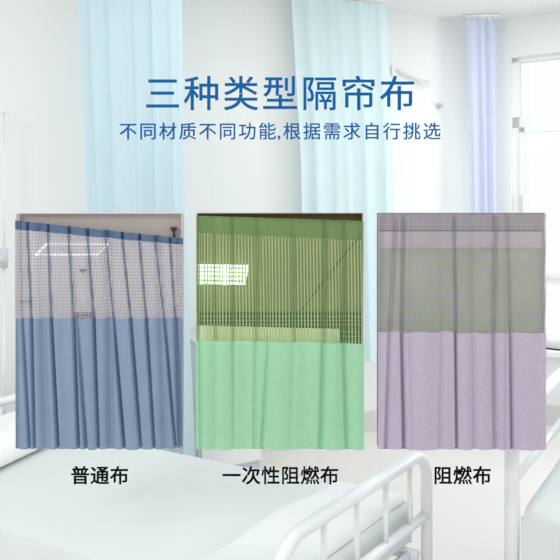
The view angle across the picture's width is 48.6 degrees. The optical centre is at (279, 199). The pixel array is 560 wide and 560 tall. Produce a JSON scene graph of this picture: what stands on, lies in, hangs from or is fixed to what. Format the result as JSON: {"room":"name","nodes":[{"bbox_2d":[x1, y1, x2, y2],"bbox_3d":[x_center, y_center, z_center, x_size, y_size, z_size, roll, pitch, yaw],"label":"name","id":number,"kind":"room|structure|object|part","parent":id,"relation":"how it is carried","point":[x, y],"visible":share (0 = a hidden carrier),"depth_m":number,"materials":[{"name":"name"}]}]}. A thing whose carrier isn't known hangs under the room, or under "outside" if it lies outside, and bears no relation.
{"room":"hospital room","nodes":[
{"label":"hospital room","id":0,"kind":"room"},
{"bbox_2d":[71,450,127,484],"bbox_3d":[-0.553,0.819,1.902,0.174,0.106,0.004,0,0,0],"label":"sign","id":1,"kind":"object","parent":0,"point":[102,469],"visible":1,"depth_m":1.90,"materials":[{"name":"black"}]},
{"bbox_2d":[16,0,183,448],"bbox_3d":[-0.563,-0.271,1.946,0.517,2.089,0.037,0,0,0],"label":"wall","id":2,"kind":"structure","parent":0,"point":[159,224],"depth_m":1.96,"materials":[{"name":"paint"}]},
{"bbox_3d":[-0.821,0.407,1.945,0.002,0.733,0.034,0,0,0],"label":"panel","id":3,"kind":"part","parent":2,"relation":"part of","materials":[{"name":"paint"}]},
{"bbox_2d":[35,243,107,255],"bbox_3d":[-0.658,0.156,1.957,0.234,0.043,0.006,0,0,0],"label":"ceiling light","id":4,"kind":"object","parent":2,"relation":"attached to","point":[104,244],"visible":0.39,"depth_m":1.96,"materials":[{"name":"white"}]},
{"bbox_2d":[75,312,92,318],"bbox_3d":[-0.616,0.366,1.956,0.060,0.024,0.011,0,0,0],"label":"slatted vent","id":5,"kind":"object","parent":2,"relation":"attached to","point":[75,312],"visible":0.24,"depth_m":1.95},
{"bbox_3d":[-0.563,0.041,1.945,0.513,0.002,0.034,0,0,0],"label":"panel","id":6,"kind":"part","parent":2,"relation":"part of","materials":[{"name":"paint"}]},
{"bbox_2d":[15,221,182,449],"bbox_3d":[-0.555,0.414,1.909,0.515,0.702,0.029,0,0,0],"label":"curtain","id":7,"kind":"object","parent":2,"relation":"hanging from","point":[93,383],"visible":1,"depth_m":1.90,"materials":[{"name":"blue fabric"}]},
{"bbox_3d":[-0.563,0.773,1.945,0.513,0.002,0.034,0,0,0],"label":"panel","id":8,"kind":"part","parent":2,"relation":"part of","materials":[{"name":"paint"}]},
{"bbox_3d":[-0.563,0.407,1.964,0.517,0.733,0.003,0,0,0],"label":"panel","id":9,"kind":"part","parent":2,"relation":"part of","materials":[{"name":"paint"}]},
{"bbox_2d":[170,227,176,237],"bbox_3d":[-0.569,0.101,1.942,0.497,0.061,0.021,0,0,0],"label":"track","id":10,"kind":"object","parent":2,"relation":"attached to","point":[173,229],"visible":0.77,"depth_m":1.94,"materials":[{"name":"metal"}]},
{"bbox_3d":[-0.306,0.407,1.945,0.002,0.733,0.034,0,0,0],"label":"panel","id":11,"kind":"part","parent":2,"relation":"part of","materials":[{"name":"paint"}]},
{"bbox_2d":[120,123,175,139],"bbox_3d":[-0.404,-0.210,1.902,0.169,0.049,0.005,0,0,0],"label":"sign","id":12,"kind":"object","parent":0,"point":[163,127],"depth_m":1.90,"materials":[{"name":"blue"}]},
{"bbox_2d":[148,79,176,82],"bbox_3d":[-0.360,-0.365,1.902,0.086,0.009,0.005,0,0,0],"label":"sign","id":13,"kind":"object","parent":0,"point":[149,80],"depth_m":1.90,"materials":[{"name":"blue"}]},
{"bbox_2d":[151,92,173,94],"bbox_3d":[-0.360,-0.326,1.902,0.067,0.006,0.005,0,0,0],"label":"sign","id":14,"kind":"object","parent":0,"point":[152,93],"depth_m":1.90,"materials":[{"name":"blue"}]},
{"bbox_2d":[146,104,178,107],"bbox_3d":[-0.360,-0.288,1.902,0.098,0.009,0.005,0,0,0],"label":"sign","id":15,"kind":"object","parent":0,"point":[147,105],"depth_m":1.90,"materials":[{"name":"blue"}]},
{"bbox_2d":[184,76,217,109],"bbox_3d":[-0.242,-0.328,1.902,0.101,0.101,0.005,0,0,0],"label":"sign","id":16,"kind":"object","parent":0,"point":[192,92],"depth_m":1.90,"materials":[{"name":"blue"}]},
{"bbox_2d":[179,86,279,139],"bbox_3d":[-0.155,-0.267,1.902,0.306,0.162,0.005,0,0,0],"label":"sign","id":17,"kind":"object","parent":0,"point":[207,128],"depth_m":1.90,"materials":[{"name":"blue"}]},
{"bbox_2d":[0,0,470,413],"bbox_3d":[-1.266,0.135,3.475,6.052,2.900,0.145,0,0,-24],"label":"wall","id":18,"kind":"structure","parent":0,"point":[41,81],"depth_m":3.83,"materials":[{"name":"paint"}]},
{"bbox_2d":[262,409,376,450],"bbox_3d":[-1.268,1.515,3.401,5.985,0.140,0.012,0,0,-24],"label":"baseboard","id":19,"kind":"structure","parent":18,"relation":"attached to","point":[370,417],"depth_m":4.24,"materials":[{"name":"white"}]},
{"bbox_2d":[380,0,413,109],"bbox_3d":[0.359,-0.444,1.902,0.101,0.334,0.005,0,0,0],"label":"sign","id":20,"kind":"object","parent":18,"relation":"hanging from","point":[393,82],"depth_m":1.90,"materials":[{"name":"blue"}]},
{"bbox_2d":[391,65,428,85],"bbox_3d":[0.919,-0.875,4.353,0.291,0.126,0.044,0,0,-14],"label":"wall bracket","id":21,"kind":"object","parent":18,"relation":"attached to","point":[393,68],"visible":0.9,"depth_m":4.33,"materials":[{"name":"white metal"}]},
{"bbox_3d":[0.801,-0.903,4.330,0.050,0.070,0.016,0,0,-24],"label":"wall plate","id":22,"kind":"part","parent":21,"relation":"part of","materials":[{"name":"white metal"}]},
{"bbox_3d":[0.925,-0.871,4.354,0.273,0.086,0.044,0,0,-14],"label":"arm","id":23,"kind":"part","parent":21,"relation":"part of","materials":[{"name":"white metal"}]},
{"bbox_2d":[403,123,440,139],"bbox_3d":[0.435,-0.210,1.902,0.113,0.049,0.005,0,0,0],"label":"sign","id":24,"kind":"object","parent":18,"relation":"hanging from","point":[427,136],"depth_m":1.90,"materials":[{"name":"blue"}]},
{"bbox_2d":[436,102,443,108],"bbox_3d":[1.159,-0.682,4.463,0.043,0.044,0.068,0,0,-24],"label":"wall hook","id":25,"kind":"object","parent":18,"relation":"attached to","point":[438,105],"visible":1,"depth_m":4.48,"materials":[{"name":"grey plastic"}]},
{"bbox_2d":[224,76,257,109],"bbox_3d":[-0.120,-0.328,1.902,0.101,0.101,0.005,0,0,0],"label":"sign","id":26,"kind":"object","parent":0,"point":[241,85],"depth_m":1.90,"materials":[{"name":"blue"}]},
{"bbox_2d":[263,76,296,108],"bbox_3d":[0.000,-0.329,1.902,0.101,0.098,0.005,0,0,0],"label":"sign","id":27,"kind":"object","parent":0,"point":[277,86],"depth_m":1.90,"materials":[{"name":"blue"}]},
{"bbox_2d":[197,213,362,448],"bbox_3d":[-0.001,-0.271,1.946,0.517,2.089,0.037,0,0,0],"label":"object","id":28,"kind":"structure","parent":0,"point":[326,240],"depth_m":1.96,"materials":[{"name":"green paint"}]},
{"bbox_3d":[-0.258,0.407,1.945,0.002,0.733,0.034,0,0,0],"label":"panel","id":29,"kind":"part","parent":28,"relation":"part of","materials":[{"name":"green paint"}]},
{"bbox_2d":[198,264,247,285],"bbox_3d":[-0.177,0.236,1.953,0.159,0.068,0.014,0,0,0],"label":"light","id":30,"kind":"object","parent":28,"relation":"attached to","point":[216,269],"visible":0.48,"depth_m":1.95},
{"bbox_3d":[-0.182,0.262,1.952,0.149,0.011,0.008,0,0,0],"label":"louvre blade","id":31,"kind":"part","parent":30,"relation":"part of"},
{"bbox_3d":[-0.180,0.234,1.952,0.154,0.011,0.008,0,0,0],"label":"louvre blade","id":32,"kind":"part","parent":30,"relation":"part of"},
{"bbox_3d":[-0.178,0.207,1.952,0.158,0.011,0.008,0,0,0],"label":"louvre blade","id":33,"kind":"part","parent":30,"relation":"part of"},
{"bbox_3d":[-0.181,0.247,1.952,0.151,0.011,0.008,0,0,0],"label":"louvre blade","id":34,"kind":"part","parent":30,"relation":"part of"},
{"bbox_3d":[-0.179,0.220,1.952,0.156,0.011,0.008,0,0,0],"label":"louvre blade","id":35,"kind":"part","parent":30,"relation":"part of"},
{"bbox_2d":[198,325,338,343],"bbox_3d":[-0.035,0.428,1.934,0.444,0.073,0.006,0,0,0],"label":"beam","id":36,"kind":"structure","parent":28,"relation":"attached to","point":[320,336],"depth_m":1.93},
{"bbox_3d":[-0.001,0.041,1.945,0.513,0.002,0.034,0,0,0],"label":"panel","id":37,"kind":"part","parent":28,"relation":"part of","materials":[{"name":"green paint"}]},
{"bbox_2d":[199,214,360,220],"bbox_3d":[-0.001,0.059,1.954,0.512,0.031,0.004,0,0,0],"label":"dark pelmet","id":38,"kind":"object","parent":28,"relation":"attached to","point":[351,217],"visible":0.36,"depth_m":1.95,"materials":[{"name":"brown wood"}]},
{"bbox_2d":[196,216,363,449],"bbox_3d":[0.000,0.406,1.904,0.515,0.717,0.024,0,0,0],"label":"curtain","id":39,"kind":"object","parent":28,"relation":"hanging from","point":[274,395],"visible":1,"depth_m":1.90,"materials":[{"name":"green fabric"}]},
{"bbox_2d":[200,312,360,343],"bbox_3d":[-0.001,0.412,1.956,0.512,0.117,0.009,0,0,0],"label":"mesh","id":40,"kind":"object","parent":28,"relation":"attached to","point":[233,314],"visible":0.36,"depth_m":1.96,"materials":[{"name":"green fabric"}]},
{"bbox_3d":[-0.001,0.407,1.964,0.517,0.733,0.003,0,0,0],"label":"panel","id":41,"kind":"part","parent":28,"relation":"part of","materials":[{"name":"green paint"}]},
{"bbox_2d":[300,241,355,311],"bbox_3d":[0.159,0.232,1.960,0.193,0.245,0.004,0,0,0],"label":"diagonal cable","id":42,"kind":"object","parent":28,"relation":"attached to","point":[355,241],"visible":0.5,"depth_m":1.96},
{"bbox_3d":[0.257,0.407,1.945,0.002,0.733,0.034,0,0,0],"label":"panel","id":43,"kind":"part","parent":28,"relation":"part of","materials":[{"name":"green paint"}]},
{"bbox_2d":[222,466,337,484],"bbox_3d":[0.001,0.819,1.902,0.355,0.106,0.004,0,0,0],"label":"sign","id":44,"kind":"object","parent":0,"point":[303,472],"visible":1,"depth_m":1.90,"materials":[{"name":"black"}]},
{"bbox_2d":[260,425,559,559],"bbox_3d":[0.200,1.635,1.018,8.400,0.100,7.235,0,0,0],"label":"floor","id":45,"kind":"structure","parent":0,"point":[468,519],"depth_m":3.49,"materials":[{"name":"plastic"}]},
{"bbox_2d":[0,111,15,414],"bbox_3d":[-1.411,0.565,3.178,0.267,2.041,0.214,0,0,0],"label":"stand","id":46,"kind":"object","parent":45,"relation":"on","point":[3,251],"visible":0.43,"depth_m":3.16,"materials":[{"name":"white metal"}]},
{"bbox_3d":[-1.409,0.296,3.135,0.048,0.048,0.040,0,0,-6],"label":"knob","id":47,"kind":"part","parent":46,"relation":"part of","materials":[{"name":"grey plastic"}]},
{"bbox_2d":[0,394,432,559],"bbox_3d":[-0.617,1.237,2.362,2.222,0.696,0.845,0,0,25],"label":"hospital bed","id":48,"kind":"object","parent":45,"relation":"on","point":[320,518],"visible":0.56,"depth_m":2.04,"materials":[{"name":"white metal"}]},
{"bbox_3d":[-1.497,1.240,2.781,0.042,0.591,0.865,0,0,41],"label":"head rail","id":49,"kind":"part","parent":48,"relation":"part of","materials":[{"name":"white metal"}]},
{"bbox_2d":[0,449,411,559],"bbox_3d":[-0.627,1.272,2.359,2.088,0.362,0.825,0,0,26],"label":"sheet","id":50,"kind":"object","parent":48,"relation":"on","point":[170,505],"visible":0.63,"depth_m":2.21,"materials":[{"name":"white fabric"}]},
{"bbox_2d":[0,411,37,466],"bbox_3d":[-1.181,1.028,2.720,0.340,0.123,0.560,0,0,25],"label":"pillow","id":51,"kind":"object","parent":50,"relation":"on","point":[9,453],"visible":0.34,"depth_m":2.57,"materials":[{"name":"white fabric"}]},
{"bbox_2d":[197,481,404,559],"bbox_3d":[0.076,1.067,2.026,0.286,0.043,0.825,0,0,41],"label":"mattress","id":52,"kind":"object","parent":50,"relation":"on","point":[261,541],"visible":0.8,"depth_m":1.99,"materials":[{"name":"white fabric"}]},
{"bbox_3d":[0.263,1.212,1.943,0.582,0.646,0.663,0,0,0],"label":"rail","id":53,"kind":"part","parent":48,"relation":"part of","materials":[{"name":"white metal"}]},
{"bbox_3d":[0.265,1.140,1.945,0.034,0.034,0.808,0,0,41],"label":"rail","id":54,"kind":"part","parent":48,"relation":"part of","materials":[{"name":"white metal"}]},
{"bbox_3d":[-0.625,1.265,2.353,2.142,0.040,0.732,0,0,25],"label":"bed frame","id":55,"kind":"part","parent":48,"relation":"part of","materials":[{"name":"white metal"}]},
{"bbox_2d":[190,331,261,469],"bbox_3d":[-0.335,1.185,3.611,0.400,0.800,0.359,0,0,-24],"label":"base cabinet","id":56,"kind":"object","parent":45,"relation":"on","point":[246,458],"visible":0.11,"depth_m":3.47,"materials":[{"name":"laminate"}]},
{"bbox_3d":[-0.270,1.250,3.467,0.350,0.460,0.016,0,0,-24],"label":"cabinet door","id":57,"kind":"part","parent":56,"relation":"part of","materials":[{"name":"white"}]},
{"bbox_2d":[504,367,559,559],"bbox_3d":[1.777,1.144,1.806,1.954,0.883,0.914,0,0,36],"label":"hospital bed","id":58,"kind":"object","parent":45,"relation":"on","point":[513,473],"visible":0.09,"depth_m":2.01,"materials":[{"name":"white metal"}]},
{"bbox_2d":[521,459,559,559],"bbox_3d":[1.772,1.205,1.810,1.833,0.403,0.885,0,0,36],"label":"sheet","id":59,"kind":"object","parent":58,"relation":"on","point":[540,522],"visible":1,"depth_m":2.00,"materials":[{"name":"white fabric"}]},
{"bbox_2d":[344,0,559,22],"bbox_3d":[0.200,-1.365,3.067,8.400,0.100,3.135,0,0,0],"label":"ceiling","id":60,"kind":"structure","parent":0,"point":[453,10],"depth_m":4.26,"materials":[{"name":"paint"}]},
{"bbox_2d":[78,0,194,456],"bbox_3d":[-0.733,0.065,3.117,0.617,2.761,0.039,0,0,-7],"label":"curtain","id":61,"kind":"object","parent":60,"relation":"hanging from","point":[124,43],"visible":0.42,"depth_m":3.12,"materials":[{"name":"blue fabric"}]},
{"bbox_2d":[303,77,335,109],"bbox_3d":[0.121,-0.326,1.902,0.098,0.098,0.005,0,0,0],"label":"sign","id":62,"kind":"object","parent":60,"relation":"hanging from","point":[311,79],"depth_m":1.90,"materials":[{"name":"blue"}]},
{"bbox_2d":[283,123,359,139],"bbox_3d":[0.127,-0.210,1.902,0.233,0.049,0.005,0,0,0],"label":"sign","id":63,"kind":"object","parent":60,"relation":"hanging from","point":[335,127],"depth_m":1.90,"materials":[{"name":"blue"}]},
{"bbox_2d":[291,0,392,361],"bbox_3d":[0.407,-0.135,3.968,0.745,2.362,0.038,0,0,-17],"label":"curtain","id":64,"kind":"object","parent":60,"relation":"hanging from","point":[340,39],"visible":0.56,"depth_m":3.99,"materials":[{"name":"blue fabric"}]},
{"bbox_3d":[0.383,-1.304,3.963,0.697,0.024,0.024,0,0,-17],"label":"curtain rail","id":65,"kind":"part","parent":64,"relation":"part of","materials":[{"name":"white metal"}]},
{"bbox_2d":[342,76,374,109],"bbox_3d":[0.241,-0.328,1.902,0.098,0.101,0.005,0,0,0],"label":"sign","id":66,"kind":"object","parent":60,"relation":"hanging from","point":[358,94],"depth_m":1.90,"materials":[{"name":"blue"}]},
{"bbox_2d":[366,123,399,139],"bbox_3d":[0.316,-0.210,1.902,0.101,0.049,0.005,0,0,0],"label":"sign","id":67,"kind":"object","parent":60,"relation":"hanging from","point":[370,125],"depth_m":1.90,"materials":[{"name":"blue"}]},
{"bbox_2d":[377,213,544,448],"bbox_3d":[0.566,-0.271,1.946,0.517,2.089,0.037,0,0,0],"label":"picture","id":68,"kind":"object","parent":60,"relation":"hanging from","point":[382,219],"visible":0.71,"depth_m":1.96,"materials":[{"name":"grey fabric"}]},
{"bbox_3d":[0.308,0.407,1.945,0.002,0.733,0.034,0,0,0],"label":"panel","id":69,"kind":"part","parent":68,"relation":"part of","materials":[{"name":"white"}]},
{"bbox_3d":[0.566,0.407,1.964,0.517,0.733,0.003,0,0,0],"label":"panel","id":70,"kind":"part","parent":68,"relation":"part of","materials":[{"name":"grey fabric"}]},
{"bbox_2d":[379,248,540,333],"bbox_3d":[0.567,0.304,1.958,0.509,0.306,0.007,0,0,0],"label":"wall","id":71,"kind":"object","parent":68,"relation":"attached to","point":[425,249],"visible":0.29,"depth_m":1.95,"materials":[{"name":"grey paint"}]},
{"bbox_2d":[379,230,542,247],"bbox_3d":[0.566,0.121,1.950,0.512,0.055,0.023,0,0,0],"label":"band","id":72,"kind":"object","parent":68,"relation":"attached to","point":[397,231],"visible":0.36,"depth_m":1.94,"materials":[{"name":"fabric"}]},
{"bbox_3d":[0.566,0.041,1.945,0.513,0.002,0.034,0,0,0],"label":"panel","id":73,"kind":"part","parent":68,"relation":"part of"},
{"bbox_2d":[378,214,545,450],"bbox_3d":[0.558,0.403,1.907,0.515,0.723,0.031,0,0,0],"label":"sample","id":74,"kind":"object","parent":68,"relation":"hanging from","point":[444,389],"visible":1,"depth_m":1.90,"materials":[{"name":"purple fabric"}]},
{"bbox_3d":[0.823,0.407,1.945,0.002,0.733,0.034,0,0,0],"label":"panel","id":75,"kind":"part","parent":68,"relation":"part of","materials":[{"name":"grey"}]},
{"bbox_2d":[463,13,499,212],"bbox_3d":[1.425,0.054,4.379,0.247,2.741,0.042,0,0,3],"label":"curtain","id":76,"kind":"object","parent":60,"relation":"hanging from","point":[481,33],"visible":0.55,"depth_m":4.38,"materials":[{"name":"blue fabric"}]},
{"bbox_3d":[1.425,-1.304,4.382,0.246,0.024,0.024,0,0,6],"label":"curtain rail","id":77,"kind":"part","parent":76,"relation":"part of","materials":[{"name":"white metal"}]},
{"bbox_2d":[435,466,490,484],"bbox_3d":[0.560,0.819,1.902,0.172,0.106,0.004,0,0,0],"label":"text","id":78,"kind":"object","parent":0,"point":[457,471],"visible":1,"depth_m":1.90,"materials":[{"name":"black"}]},
{"bbox_2d":[496,12,559,406],"bbox_3d":[2.980,0.135,3.838,3.431,2.900,0.200,0,0,31],"label":"wall","id":79,"kind":"structure","parent":0,"point":[537,35],"depth_m":4.50,"materials":[{"name":"paint"}]},
{"bbox_2d":[512,54,559,357],"bbox_3d":[2.333,0.028,4.133,1.563,2.125,0.180,0,0,31],"label":"window","id":80,"kind":"structure","parent":79,"relation":"in","point":[521,126],"depth_m":4.50,"materials":[{"name":"grey plastic"}]},
{"bbox_3d":[1.751,0.025,4.494,0.018,0.120,0.020,0,0,31],"label":"handle","id":81,"kind":"part","parent":80,"relation":"part of","materials":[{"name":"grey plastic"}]},
{"bbox_3d":[2.052,0.015,4.354,0.693,1.080,0.050,0,0,31],"label":"sash","id":82,"kind":"part","parent":80,"relation":"part of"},
{"bbox_3d":[2.320,1.073,4.112,1.563,0.035,0.130,0,0,31],"label":"sill","id":83,"kind":"part","parent":80,"relation":"part of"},
{"bbox_2d":[546,405,559,425],"bbox_3d":[2.934,1.515,3.742,3.411,0.140,0.012,0,0,31],"label":"baseboard","id":84,"kind":"structure","parent":79,"relation":"attached to","point":[552,412],"depth_m":4.35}
]}

